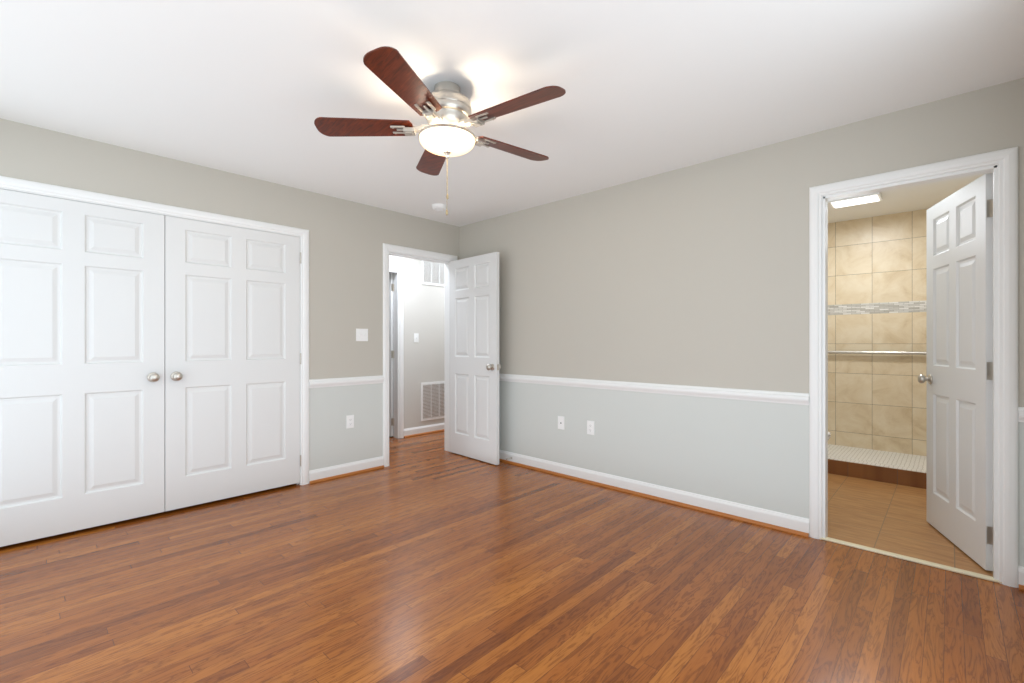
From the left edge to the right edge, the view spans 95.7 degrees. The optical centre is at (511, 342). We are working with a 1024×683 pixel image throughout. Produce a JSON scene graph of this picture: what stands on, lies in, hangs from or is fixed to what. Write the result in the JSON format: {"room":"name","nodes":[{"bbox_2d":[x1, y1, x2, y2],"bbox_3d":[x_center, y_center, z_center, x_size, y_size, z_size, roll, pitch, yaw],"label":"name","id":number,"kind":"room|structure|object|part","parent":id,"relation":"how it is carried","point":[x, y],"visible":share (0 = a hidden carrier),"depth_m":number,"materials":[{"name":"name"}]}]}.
{"room":"empty bedroom","nodes":[
{"label":"empty bedroom","id":0,"kind":"room"},
{"bbox_2d":[0,118,458,470],"bbox_3d":[-1.886,-0.046,3.757,0.115,2.440,3.930,0,0,43],"label":"wall","id":1,"kind":"structure","parent":0,"point":[347,239],"depth_m":3.94,"materials":[{"name":"paint"}]},
{"bbox_2d":[0,189,164,546],"bbox_3d":[-2.671,0.142,2.821,0.099,2.020,0.910,0,0,43],"label":"door","id":2,"kind":"structure","parent":1,"relation":"in","point":[82,365],"depth_m":2.85,"materials":[{"name":"white paint"}]},
{"bbox_2d":[0,176,308,484],"bbox_3d":[-2.403,0.117,3.196,0.132,2.115,1.954,0,0,43],"label":"trim","id":3,"kind":"structure","parent":1,"relation":"attached to","point":[33,187],"depth_m":3.50,"materials":[{"name":"white wood"}]},
{"bbox_2d":[165,216,300,510],"bbox_3d":[-2.043,0.142,3.485,0.099,2.020,0.910,0,0,43],"label":"door","id":4,"kind":"structure","parent":1,"relation":"in","point":[232,361],"depth_m":3.45,"materials":[{"name":"white paint"}]},
{"bbox_2d":[309,456,382,483],"bbox_3d":[-1.454,1.122,4.121,0.013,0.104,0.694,0,0,43],"label":"baseboard","id":5,"kind":"structure","parent":1,"relation":"attached to","point":[335,470],"depth_m":4.09,"materials":[{"name":"white wood"}]},
{"bbox_2d":[309,375,383,387],"bbox_3d":[-1.450,0.344,4.117,0.024,0.072,0.694,0,0,43],"label":"trim","id":6,"kind":"structure","parent":1,"relation":"attached to","point":[330,382],"depth_m":4.09,"materials":[{"name":"white wood"}]},
{"bbox_2d":[310,465,383,483],"bbox_3d":[-1.444,1.164,4.111,0.016,0.020,0.694,0,0,43],"label":"trim","id":7,"kind":"structure","parent":1,"relation":"attached to","point":[378,467],"depth_m":4.08,"materials":[{"name":"orange wood"}]},
{"bbox_2d":[346,415,353,428],"bbox_3d":[-1.443,0.704,4.137,0.008,0.114,0.070,0,0,43],"label":"outlet","id":8,"kind":"object","parent":1,"relation":"attached to","point":[349,421],"visible":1,"depth_m":4.13,"materials":[{"name":"white plastic"}]},
{"bbox_2d":[356,329,367,340],"bbox_3d":[-1.360,-0.071,4.217,0.018,0.114,0.116,0,0,43],"label":"bedroom light switch","id":9,"kind":"object","parent":1,"relation":"attached to","point":[361,334],"visible":1,"depth_m":4.22,"materials":[{"name":"white plastic"}]},
{"bbox_2d":[383,243,456,466],"bbox_3d":[-0.951,0.117,4.747,0.150,2.115,0.908,0,0,43],"label":"door frame","id":10,"kind":"structure","parent":1,"relation":"attached to","point":[410,253],"depth_m":4.46,"materials":[{"name":"white wood"}]},
{"bbox_2d":[449,252,500,464],"bbox_3d":[-0.399,0.149,4.700,0.163,2.030,0.772,0,0,-44],"label":"bedroom door","id":11,"kind":"structure","parent":1,"relation":"in","point":[474,366],"depth_m":4.65,"materials":[{"name":"white paint"}]},
{"bbox_2d":[389,255,444,428],"bbox_3d":[-1.261,-0.046,5.918,0.115,2.440,3.430,0,0,43],"label":"wall","id":12,"kind":"structure","parent":0,"point":[424,318],"depth_m":5.89,"materials":[{"name":"white paint"}]},
{"bbox_2d":[389,273,392,436],"bbox_3d":[-1.798,0.149,5.975,0.772,2.030,0.163,0,0,35],"label":"door","id":13,"kind":"structure","parent":12,"relation":"in","point":[390,354],"depth_m":5.75,"materials":[{"name":"white paint"}]},
{"bbox_2d":[389,265,403,437],"bbox_3d":[-1.693,0.117,5.449,0.132,2.115,0.908,0,0,43],"label":"door frame","id":14,"kind":"structure","parent":12,"relation":"attached to","point":[398,349],"depth_m":5.71,"materials":[{"name":"white wood"}]},
{"bbox_2d":[414,333,418,341],"bbox_3d":[-1.210,-0.061,5.877,0.018,0.114,0.070,0,0,43],"label":"light switch","id":15,"kind":"object","parent":12,"relation":"attached to","point":[416,337],"visible":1,"depth_m":5.88,"materials":[{"name":"white plastic"}]},
{"bbox_2d":[404,423,444,435],"bbox_3d":[-0.728,1.122,6.389,0.013,0.104,1.784,0,0,43],"label":"baseboard","id":16,"kind":"structure","parent":12,"relation":"attached to","point":[415,430],"depth_m":5.95,"materials":[{"name":"white wood"}]},
{"bbox_2d":[404,429,444,437],"bbox_3d":[-0.718,1.164,6.379,0.016,0.020,1.784,0,0,43],"label":"trim","id":17,"kind":"structure","parent":12,"relation":"attached to","point":[442,429],"depth_m":5.95,"materials":[{"name":"orange wood"}]},
{"bbox_2d":[421,260,444,286],"bbox_3d":[-0.962,-0.931,6.141,0.013,0.360,0.565,0,0,43],"label":"air vent","id":18,"kind":"object","parent":12,"relation":"in","point":[432,273],"visible":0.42,"depth_m":6.06,"materials":[{"name":"white plastic"}]},
{"bbox_2d":[421,381,444,420],"bbox_3d":[-0.966,0.759,6.138,0.013,0.490,0.575,0,0,43],"label":"air vent","id":19,"kind":"object","parent":12,"relation":"in","point":[432,400],"visible":0.69,"depth_m":6.07,"materials":[{"name":"white plastic"}]},
{"bbox_2d":[0,431,1023,682],"bbox_3d":[-0.665,1.204,3.808,7.080,0.060,5.680,0,0,43],"label":"floor","id":20,"kind":"structure","parent":0,"point":[450,567],"depth_m":2.18,"materials":[{"name":"brown wood"}]},
{"bbox_2d":[819,537,1001,583],"bbox_3d":[2.125,1.169,2.528,0.755,0.011,0.044,0,0,43],"label":"threshold","id":21,"kind":"object","parent":20,"relation":"on","point":[939,566],"depth_m":2.48,"materials":[{"name":"beige stone"}]},
{"bbox_2d":[0,0,1023,226],"bbox_3d":[0.583,-1.306,3.214,4.450,0.080,6.530,0,0,43],"label":"ceiling","id":22,"kind":"structure","parent":0,"point":[255,89],"depth_m":2.22,"materials":[{"name":"white paint"}]},
{"bbox_2d":[431,204,445,210],"bbox_3d":[-0.675,-1.248,4.285,0.136,0.036,0.136,0,0,43],"label":"smoke detector","id":23,"kind":"object","parent":22,"relation":"attached to","point":[439,207],"visible":1,"depth_m":4.25,"materials":[{"name":"white plastic"}]},
{"bbox_2d":[314,46,565,214],"bbox_3d":[-0.285,-0.948,2.309,1.228,0.636,1.228,0,0,43],"label":"ceiling fan","id":24,"kind":"object","parent":22,"relation":"hanging from","point":[443,108],"visible":1,"depth_m":2.21,"materials":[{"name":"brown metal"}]},
{"bbox_3d":[-0.310,-1.056,2.308,0.538,0.045,0.538,0,0,43],"label":"arm","id":25,"kind":"part","parent":24,"relation":"part of"},
{"bbox_3d":[-0.323,-0.777,2.307,0.026,0.295,0.026,0,0,43],"label":"cord","id":26,"kind":"part","parent":24,"relation":"part of","materials":[{"name":"gold metal"}]},
{"bbox_3d":[-0.321,-0.986,2.308,0.276,0.074,0.276,0,0,43],"label":"lamp shade","id":27,"kind":"part","parent":24,"relation":"part of","materials":[{"name":"white glass"}]},
{"bbox_2d":[828,192,882,207],"bbox_3d":[3.006,-1.248,4.062,0.360,0.036,0.240,0,0,43],"label":"recessed light","id":28,"kind":"object","parent":22,"relation":"in","point":[857,200],"visible":0.85,"depth_m":4.02,"materials":[{"name":"white plastic"}]},
{"bbox_2d":[459,78,1023,566],"bbox_3d":[1.027,-0.046,3.630,4.295,2.440,0.115,0,0,43],"label":"wall","id":29,"kind":"structure","parent":0,"point":[695,274],"depth_m":3.29,"materials":[{"name":"paint"}]},
{"bbox_2d":[558,416,563,429],"bbox_3d":[0.435,0.709,4.106,0.070,0.114,0.007,0,0,43],"label":"wall jack","id":30,"kind":"object","parent":29,"relation":"attached to","point":[560,422],"visible":1,"depth_m":4.10,"materials":[{"name":"white plastic"}]},
{"bbox_2d":[587,420,593,434],"bbox_3d":[0.660,0.714,3.893,0.070,0.114,0.008,0,0,43],"label":"outlet","id":31,"kind":"object","parent":29,"relation":"attached to","point":[590,427],"visible":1,"depth_m":3.89,"materials":[{"name":"white plastic"}]},
{"bbox_2d":[499,450,808,532],"bbox_3d":[0.604,1.122,3.927,3.273,0.104,0.034,0,0,43],"label":"baseboard","id":32,"kind":"structure","parent":29,"relation":"attached to","point":[793,522],"depth_m":3.39,"materials":[{"name":"white wood"}]},
{"bbox_2d":[499,459,808,536],"bbox_3d":[0.601,1.164,3.923,3.273,0.020,0.024,0,0,43],"label":"trim","id":33,"kind":"structure","parent":29,"relation":"attached to","point":[804,534],"depth_m":3.38,"materials":[{"name":"orange wood"}]},
{"bbox_2d":[499,374,808,404],"bbox_3d":[0.605,0.344,3.926,3.273,0.072,0.034,0,0,43],"label":"trim","id":34,"kind":"structure","parent":29,"relation":"attached to","point":[762,396],"depth_m":3.39,"materials":[{"name":"white wood"}]},
{"bbox_2d":[809,147,1017,587],"bbox_3d":[2.158,0.117,2.562,0.859,2.115,0.150,0,0,43],"label":"door frame","id":35,"kind":"structure","parent":29,"relation":"attached to","point":[1002,165],"depth_m":2.28,"materials":[{"name":"white wood"}]},
{"bbox_2d":[917,173,992,570],"bbox_3d":[2.580,0.149,2.690,0.163,2.030,0.723,0,0,23],"label":"door","id":36,"kind":"structure","parent":29,"relation":"in","point":[959,378],"depth_m":2.60,"materials":[{"name":"white paint"}]},
{"bbox_2d":[1018,407,1023,421],"bbox_3d":[1.191,0.344,0.872,0.040,0.072,3.670,0,0,43],"label":"trim","id":37,"kind":"structure","parent":29,"relation":"attached to","point":[1020,409],"depth_m":2.21,"materials":[{"name":"white"}]},
{"bbox_2d":[1021,566,1023,584],"bbox_3d":[1.198,1.122,0.865,0.020,0.104,3.670,0,0,43],"label":"baseboard","id":38,"kind":"structure","parent":29,"relation":"attached to","point":[1022,568],"depth_m":2.21,"materials":[{"name":"white wood"}]},
{"bbox_3d":[2.819,-0.046,3.805,2.010,2.440,2.600,0,0,43],"label":"wall","id":39,"kind":"structure","parent":0,"visible":0},
{"bbox_2d":[828,209,927,455],"bbox_3d":[3.633,-0.046,4.667,1.780,2.440,0.010,0,0,43],"label":"tiled wall","id":40,"kind":"structure","parent":39,"relation":"attached to","point":[877,283],"depth_m":4.62,"materials":[{"name":"tile"}]},
{"bbox_2d":[828,351,926,354],"bbox_3d":[3.619,0.099,4.638,1.396,0.076,0.060,0,0,43],"label":"grab bar","id":41,"kind":"object","parent":40,"relation":"attached to","point":[883,352],"visible":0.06,"depth_m":4.57,"materials":[{"name":"silver metal"}]},
{"label":"outside","id":42,"kind":"structure","parent":0,"visible":0},
{"bbox_2d":[828,444,926,488],"bbox_3d":[3.324,1.140,4.340,1.780,0.188,0.900,0,0,43],"label":"shower curb","id":43,"kind":"object","parent":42,"point":[904,469],"visible":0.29,"depth_m":4.08,"materials":[{"name":"tile"}]}
]}

